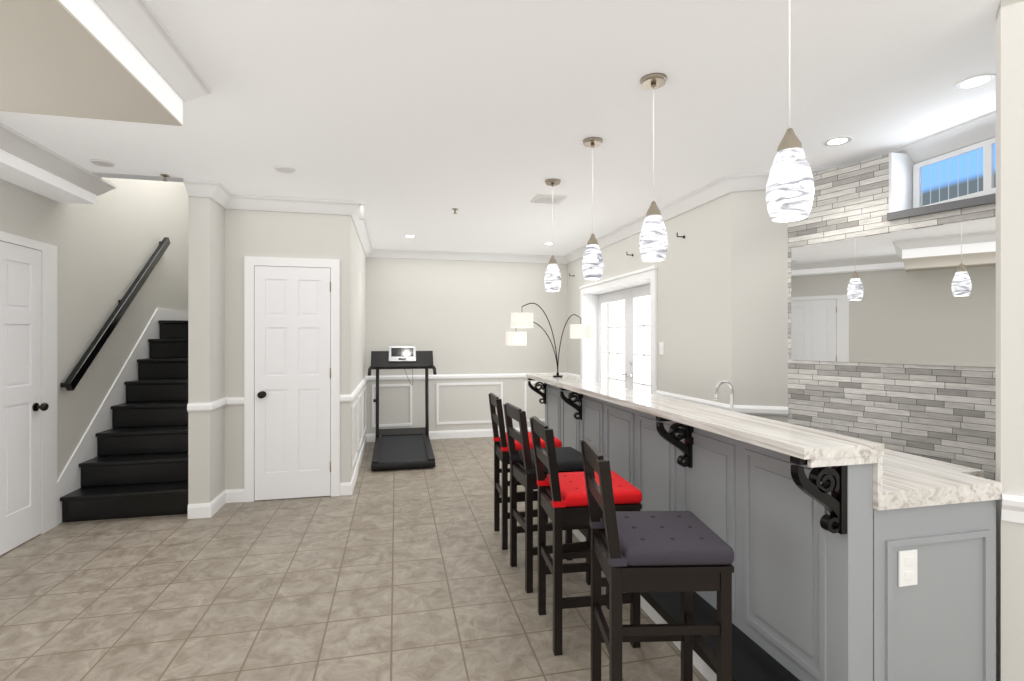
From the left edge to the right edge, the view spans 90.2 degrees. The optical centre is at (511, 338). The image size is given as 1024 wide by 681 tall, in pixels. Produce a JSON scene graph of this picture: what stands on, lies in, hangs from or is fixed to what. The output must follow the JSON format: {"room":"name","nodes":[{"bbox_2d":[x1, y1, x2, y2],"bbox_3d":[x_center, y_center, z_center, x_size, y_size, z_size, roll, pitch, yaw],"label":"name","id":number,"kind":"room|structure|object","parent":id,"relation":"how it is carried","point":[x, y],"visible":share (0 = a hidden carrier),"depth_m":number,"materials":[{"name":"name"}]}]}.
{"room":"basement home bar","nodes":[
{"label":"basement home bar","id":0,"kind":"room"},
{"bbox_2d":[0,0,182,125],"bbox_3d":[-1.687,-0.996,-0.404,1.530,0.007,5.360,0,0,-13],"label":"soffit","id":1,"kind":"structure","parent":0,"point":[58,58],"depth_m":1.91,"materials":[{"name":"beige paint"}]},
{"bbox_2d":[0,177,187,479],"bbox_3d":[-3.056,-0.700,1.715,0.200,4.200,10.500,0,0,-13],"label":"wall","id":2,"kind":"structure","parent":0,"point":[107,244],"depth_m":4.42,"materials":[{"name":"grey paint"}]},
{"bbox_2d":[0,231,56,554],"bbox_3d":[-3.263,0.353,3.283,0.090,2.094,1.118,0,0,-13],"label":"door","id":3,"kind":"structure","parent":2,"relation":"in","point":[28,389],"depth_m":3.52,"materials":[{"name":"white wood"}]},
{"bbox_2d":[60,237,169,390],"bbox_3d":[-3.596,-0.355,4.731,0.084,1.504,1.775,0,0,-13],"label":"handrail","id":4,"kind":"object","parent":2,"relation":"attached to","point":[74,378],"visible":1,"depth_m":4.49,"materials":[{"name":"black"}]},
{"bbox_2d":[57,308,187,524],"bbox_3d":[-3.726,0.535,5.145,0.013,1.730,2.706,0,0,-13],"label":"trim","id":5,"kind":"structure","parent":2,"relation":"attached to","point":[69,480],"depth_m":4.52,"materials":[{"name":"white wood"}]},
{"bbox_2d":[59,0,182,124],"bbox_3d":[-1.687,-1.109,-0.404,1.530,0.218,5.360,0,0,-13],"label":"trim","id":6,"kind":"structure","parent":0,"point":[92,17],"depth_m":1.87,"materials":[{"name":"white paint"}]},
{"bbox_2d":[93,172,179,181],"bbox_3d":[-2.960,-2.010,3.819,0.920,1.580,0.120,0,0,-13],"label":"wall","id":7,"kind":"structure","parent":0,"point":[130,176],"depth_m":3.83,"materials":[{"name":"grey paint"}]},
{"bbox_2d":[188,196,224,503],"bbox_3d":[-2.758,-0.700,5.341,0.150,4.200,2.760,0,0,-13],"label":"wall","id":8,"kind":"structure","parent":0,"point":[206,338],"depth_m":4.01,"materials":[{"name":"grey paint"}]},
{"bbox_2d":[225,209,365,500],"bbox_3d":[-2.223,0.090,5.648,1.030,2.620,2.400,0,0,-13],"label":"wall","id":9,"kind":"structure","parent":0,"point":[252,233],"depth_m":4.49,"materials":[{"name":"grey paint"}]},
{"bbox_2d":[244,256,339,501],"bbox_3d":[-1.912,0.345,4.441,0.778,2.109,0.090,0,0,-13],"label":"closet door","id":10,"kind":"structure","parent":9,"relation":"in","point":[291,377],"depth_m":4.46,"materials":[{"name":"white wood"}]},
{"bbox_2d":[352,398,358,468],"bbox_3d":[-1.540,0.910,4.993,0.011,0.580,0.620,0,0,-13],"label":"trim","id":11,"kind":"structure","parent":9,"relation":"attached to","point":[356,403],"depth_m":5.26,"materials":[{"name":"white wood"}]},
{"bbox_2d":[358,390,363,448],"bbox_3d":[-1.712,0.910,5.754,0.011,0.580,0.660,0,0,-13],"label":"trim","id":12,"kind":"structure","parent":9,"relation":"attached to","point":[362,392],"depth_m":6.05,"materials":[{"name":"white wood"}]},
{"bbox_2d":[363,385,365,433],"bbox_3d":[-1.887,0.910,6.523,0.011,0.580,0.640,0,0,-13],"label":"trim","id":13,"kind":"structure","parent":9,"relation":"attached to","point":[364,388],"depth_m":6.80,"materials":[{"name":"white wood"}]},
{"bbox_2d":[0,436,707,680],"bbox_3d":[0.139,1.460,2.544,8.200,0.120,10.700,0,0,-13],"label":"floor","id":14,"kind":"structure","parent":0,"point":[411,574],"depth_m":2.77,"materials":[{"name":"tile"}]},
{"bbox_2d":[60,320,187,521],"bbox_3d":[-3.282,0.600,5.263,0.901,1.600,2.675,0,0,-13],"label":"stairs","id":15,"kind":"structure","parent":14,"relation":"on","point":[137,466],"depth_m":4.38,"materials":[{"name":"black paint"}]},
{"bbox_2d":[368,346,436,470],"bbox_3d":[-1.314,0.746,6.139,0.842,1.305,1.485,0,0,-13],"label":"treadmill","id":16,"kind":"object","parent":14,"relation":"on","point":[401,448],"visible":1,"depth_m":6.44,"materials":[{"name":"plastic"},{"name":"metal"},{"name":"rubber"}]},
{"bbox_2d":[488,393,561,549],"bbox_3d":[0.084,0.895,3.597,0.467,1.010,0.397,0,0,-13],"label":"stool","id":17,"kind":"object","parent":14,"relation":"on","point":[501,451],"visible":0.44,"depth_m":3.44,"materials":[{"name":"black wood"}]},
{"bbox_2d":[503,403,594,592],"bbox_3d":[0.212,0.895,3.034,0.467,1.010,0.397,0,0,-13],"label":"stool","id":18,"kind":"object","parent":14,"relation":"on","point":[523,468],"visible":0.69,"depth_m":2.90,"materials":[{"name":"black wood"}]},
{"bbox_2d":[530,416,641,655],"bbox_3d":[0.342,0.895,2.463,0.454,1.010,0.386,0,0,-9],"label":"stool","id":19,"kind":"object","parent":14,"relation":"on","point":[562,501],"visible":0.62,"depth_m":2.31,"materials":[{"name":"black wood"}]},
{"bbox_2d":[580,438,733,680],"bbox_3d":[0.505,0.895,1.861,0.454,1.009,0.386,0,0,-2],"label":"stool","id":20,"kind":"object","parent":14,"relation":"on","point":[686,554],"visible":1,"depth_m":1.69,"materials":[{"name":"black wood"}]},
{"bbox_2d":[526,373,1001,680],"bbox_3d":[0.978,0.875,3.466,0.995,1.051,3.565,0,0,-13],"label":"bar counter","id":21,"kind":"object","parent":14,"relation":"on","point":[816,530],"depth_m":1.84,"materials":[{"name":"gray painted wood"},{"name":"black metal"}]},
{"bbox_2d":[505,303,591,376],"bbox_3d":[0.359,0.007,4.912,0.812,0.684,0.550,0,0,-13],"label":"lamp","id":22,"kind":"object","parent":21,"relation":"on","point":[525,320],"visible":1,"depth_m":4.83,"materials":[{"name":"white fabric"}]},
{"bbox_2d":[714,380,733,410],"bbox_3d":[1.318,0.382,3.131,0.149,0.254,0.086,0,0,-13],"label":"faucet","id":23,"kind":"object","parent":21,"relation":"on","point":[728,383],"visible":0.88,"depth_m":3.15,"materials":[{"name":"silver metal"}]},
{"bbox_2d":[898,549,916,586],"bbox_3d":[1.349,0.780,1.736,0.076,0.120,0.010,0,0,-13],"label":"electrical outlet plate","id":24,"kind":"object","parent":21,"relation":"attached to","point":[907,567],"visible":1,"depth_m":1.73,"materials":[{"name":"white plastic"}]},
{"bbox_2d":[366,257,612,433],"bbox_3d":[-1.619,-0.700,7.118,6.400,4.200,0.200,0,0,-13],"label":"wall","id":25,"kind":"structure","parent":0,"point":[454,316],"depth_m":7.22,"materials":[{"name":"grey paint"}]},
{"bbox_2d":[372,384,411,426],"bbox_3d":[-1.644,0.910,7.003,0.540,0.580,0.011,0,0,-13],"label":"trim","id":26,"kind":"structure","parent":25,"relation":"attached to","point":[373,385],"depth_m":7.00,"materials":[{"name":"white wood"}]},
{"bbox_2d":[436,382,502,424],"bbox_3d":[-0.595,0.910,7.242,0.950,0.580,0.011,0,0,-13],"label":"trim","id":27,"kind":"structure","parent":25,"relation":"attached to","point":[476,383],"depth_m":7.21,"materials":[{"name":"white wood"}]},
{"bbox_2d":[524,381,544,420],"bbox_3d":[0.453,0.910,7.480,0.560,0.580,0.011,0,0,-13],"label":"trim","id":28,"kind":"structure","parent":25,"relation":"attached to","point":[532,382],"depth_m":7.42,"materials":[{"name":"white wood"}]},
{"bbox_2d":[0,0,999,255],"bbox_3d":[0.139,-1.280,2.544,8.200,0.120,10.700,0,0,-13],"label":"ceiling","id":29,"kind":"structure","parent":0,"point":[420,120],"depth_m":2.64,"materials":[{"name":"white paint"}]},
{"bbox_2d":[0,149,95,203],"bbox_3d":[-3.121,-1.129,2.993,0.240,0.178,1.900,0,0,-13],"label":"beam","id":30,"kind":"structure","parent":29,"relation":"attached to","point":[15,170],"depth_m":3.42,"materials":[{"name":"white paint"}]},
{"bbox_2d":[90,159,114,166],"bbox_3d":[-2.830,-1.214,3.525,0.140,0.011,0.140,0,0,-13],"label":"smoke detector","id":31,"kind":"object","parent":29,"relation":"attached to","point":[102,163],"visible":0.94,"depth_m":3.51,"materials":[{"name":"white plastic"}]},
{"bbox_2d":[160,174,169,181],"bbox_3d":[-2.582,-1.198,3.794,0.060,0.043,0.060,0,0,-13],"label":"sprinkler","id":32,"kind":"object","parent":29,"relation":"attached to","point":[165,176],"depth_m":3.79,"materials":[{"name":"silver metal"}]},
{"bbox_2d":[274,166,295,172],"bbox_3d":[-1.629,-1.214,3.660,0.140,0.011,0.140,0,0,-13],"label":"smoke detector","id":33,"kind":"object","parent":29,"relation":"attached to","point":[283,169],"visible":1,"depth_m":3.63,"materials":[{"name":"white plastic"}]},
{"bbox_2d":[404,235,415,237],"bbox_3d":[-1.208,-1.216,6.043,0.150,0.005,0.150,0,0,-13],"label":"recessed light","id":34,"kind":"object","parent":29,"relation":"in","point":[410,236],"visible":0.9,"depth_m":6.05,"materials":[{"name":"white plastic"}]},
{"bbox_2d":[530,193,567,204],"bbox_3d":[0.317,-1.210,4.428,0.260,0.017,0.260,0,0,-13],"label":"ceiling vent","id":35,"kind":"object","parent":29,"relation":"in","point":[545,198],"visible":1,"depth_m":4.39,"materials":[{"name":"white plastic"}]},
{"bbox_2d":[544,179,560,291],"bbox_3d":[0.315,-0.794,3.938,0.132,0.849,0.132,0,0,-13],"label":"pendant light","id":36,"kind":"object","parent":29,"relation":"hanging from","point":[552,280],"visible":1,"depth_m":3.90,"materials":[{"name":"white glass"}]},
{"bbox_2d":[582,137,603,279],"bbox_3d":[0.497,-0.794,3.138,0.132,0.849,0.132,0,0,-13],"label":"pendant light","id":37,"kind":"object","parent":29,"relation":"hanging from","point":[592,265],"visible":1,"depth_m":3.10,"materials":[{"name":"white glass"}]},
{"bbox_2d":[639,73,667,261],"bbox_3d":[0.665,-0.794,2.397,0.132,0.849,0.132,0,0,-13],"label":"pendant light","id":38,"kind":"object","parent":29,"relation":"hanging from","point":[653,242],"visible":1,"depth_m":2.36,"materials":[{"name":"white glass"}]},
{"bbox_2d":[766,0,813,221],"bbox_3d":[0.854,-0.794,1.568,0.132,0.849,0.132,0,0,-13],"label":"pendant light","id":39,"kind":"object","parent":29,"relation":"hanging from","point":[790,190],"visible":1,"depth_m":1.53,"materials":[{"name":"white glass"}]},
{"bbox_2d":[823,136,851,146],"bbox_3d":[2.006,-1.216,3.143,0.150,0.005,0.150,0,0,-13],"label":"recessed light","id":40,"kind":"object","parent":29,"relation":"in","point":[842,140],"visible":1,"depth_m":3.14,"materials":[{"name":"white plastic"}]},
{"bbox_2d":[954,73,995,89],"bbox_3d":[2.194,-1.216,2.417,0.150,0.005,0.150,0,0,-13],"label":"recessed light","id":41,"kind":"object","parent":29,"relation":"in","point":[976,81],"visible":0.94,"depth_m":2.41,"materials":[{"name":"white plastic"}]},
{"bbox_2d":[567,192,731,404],"bbox_3d":[1.377,0.090,5.851,0.320,2.620,4.000,0,0,-13],"label":"wall","id":42,"kind":"structure","parent":0,"point":[694,301],"depth_m":4.41,"materials":[{"name":"grey paint"}]},
{"bbox_2d":[579,265,656,393],"bbox_3d":[1.314,0.343,6.001,0.336,2.115,2.074,0,0,-13],"label":"door frame","id":43,"kind":"structure","parent":42,"relation":"attached to","point":[589,315],"depth_m":6.34,"materials":[{"name":"white wood"}]},
{"bbox_2d":[598,284,649,392],"bbox_3d":[1.374,0.398,6.014,0.094,1.984,1.872,0,0,-13],"label":"door","id":44,"kind":"structure","parent":42,"relation":"in","point":[630,296],"depth_m":6.06,"materials":[{"name":"white"}]},
{"bbox_2d":[659,342,663,354],"bbox_3d":[1.428,0.090,4.875,0.011,0.120,0.075,0,0,-13],"label":"switch plate","id":45,"kind":"object","parent":42,"relation":"attached to","point":[661,348],"visible":1,"depth_m":4.87,"materials":[{"name":"white plastic"}]},
{"bbox_2d":[732,190,787,422],"bbox_3d":[2.040,0.090,3.884,0.740,2.620,0.230,0,0,-13],"label":"wall","id":46,"kind":"structure","parent":0,"point":[759,307],"depth_m":3.82,"materials":[{"name":"grey paint"}]},
{"bbox_2d":[788,154,995,480],"bbox_3d":[2.361,0.115,3.240,0.402,2.570,1.168,0,0,-13],"label":"stone wall","id":47,"kind":"structure","parent":0,"point":[942,413],"depth_m":3.25,"materials":[{"name":"grey tile"}]},
{"bbox_2d":[791,217,995,366],"bbox_3d":[2.462,-0.255,3.070,0.005,0.820,1.570,0,0,-32],"label":"mirror panel","id":48,"kind":"object","parent":47,"relation":"attached to","point":[924,296],"visible":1,"depth_m":3.16,"materials":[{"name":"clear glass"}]},
{"bbox_2d":[887,193,995,220],"bbox_3d":[2.524,-0.767,2.936,0.212,0.045,0.613,0,0,-13],"label":"trim","id":49,"kind":"structure","parent":47,"relation":"attached to","point":[959,204],"depth_m":2.96,"materials":[{"name":"grey wood"}]},
{"bbox_2d":[996,0,1023,680],"bbox_3d":[2.666,0.090,1.212,2.200,2.620,0.120,0,0,37],"label":"wall","id":50,"kind":"structure","parent":0,"point":[1010,324],"depth_m":1.82,"materials":[{"name":"grey paint"}]},
{"bbox_2d":[0,0,1023,523],"bbox_3d":[0.003,0.091,2.308,6.030,2.618,9.900,0,0,-13],"label":"trim","id":51,"kind":"structure","parent":50,"relation":"attached to","point":[146,32],"depth_m":3.84,"materials":[{"name":"white wood"}]},
{"bbox_2d":[359,204,363,219],"bbox_3d":[-1.343,-1.135,4.556,0.040,0.130,0.040,0,0,-13],"label":"sensor","id":52,"kind":"object","parent":51,"relation":"attached to","point":[361,211],"visible":0.95,"depth_m":4.54,"materials":[{"name":"white plastic"}]},
{"bbox_3d":[2.855,0.090,2.418,0.200,2.620,3.450,0,0,-13],"label":"wall","id":53,"kind":"structure","parent":0,"visible":0},
{"bbox_2d":[889,137,995,212],"bbox_3d":[2.563,-0.980,2.818,0.189,0.380,0.859,0,0,-13],"label":"window","id":54,"kind":"structure","parent":53,"relation":"in","point":[965,173],"depth_m":3.06,"materials":[{"name":"white"}]},
{"label":"outside","id":55,"kind":"structure","parent":0,"visible":0},
{"bbox_2d":[613,296,649,392],"bbox_3d":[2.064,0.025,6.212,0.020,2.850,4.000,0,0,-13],"label":"glass pane","id":56,"kind":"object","parent":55,"point":[621,322],"depth_m":7.32,"materials":[{"name":"glass"}]}
]}

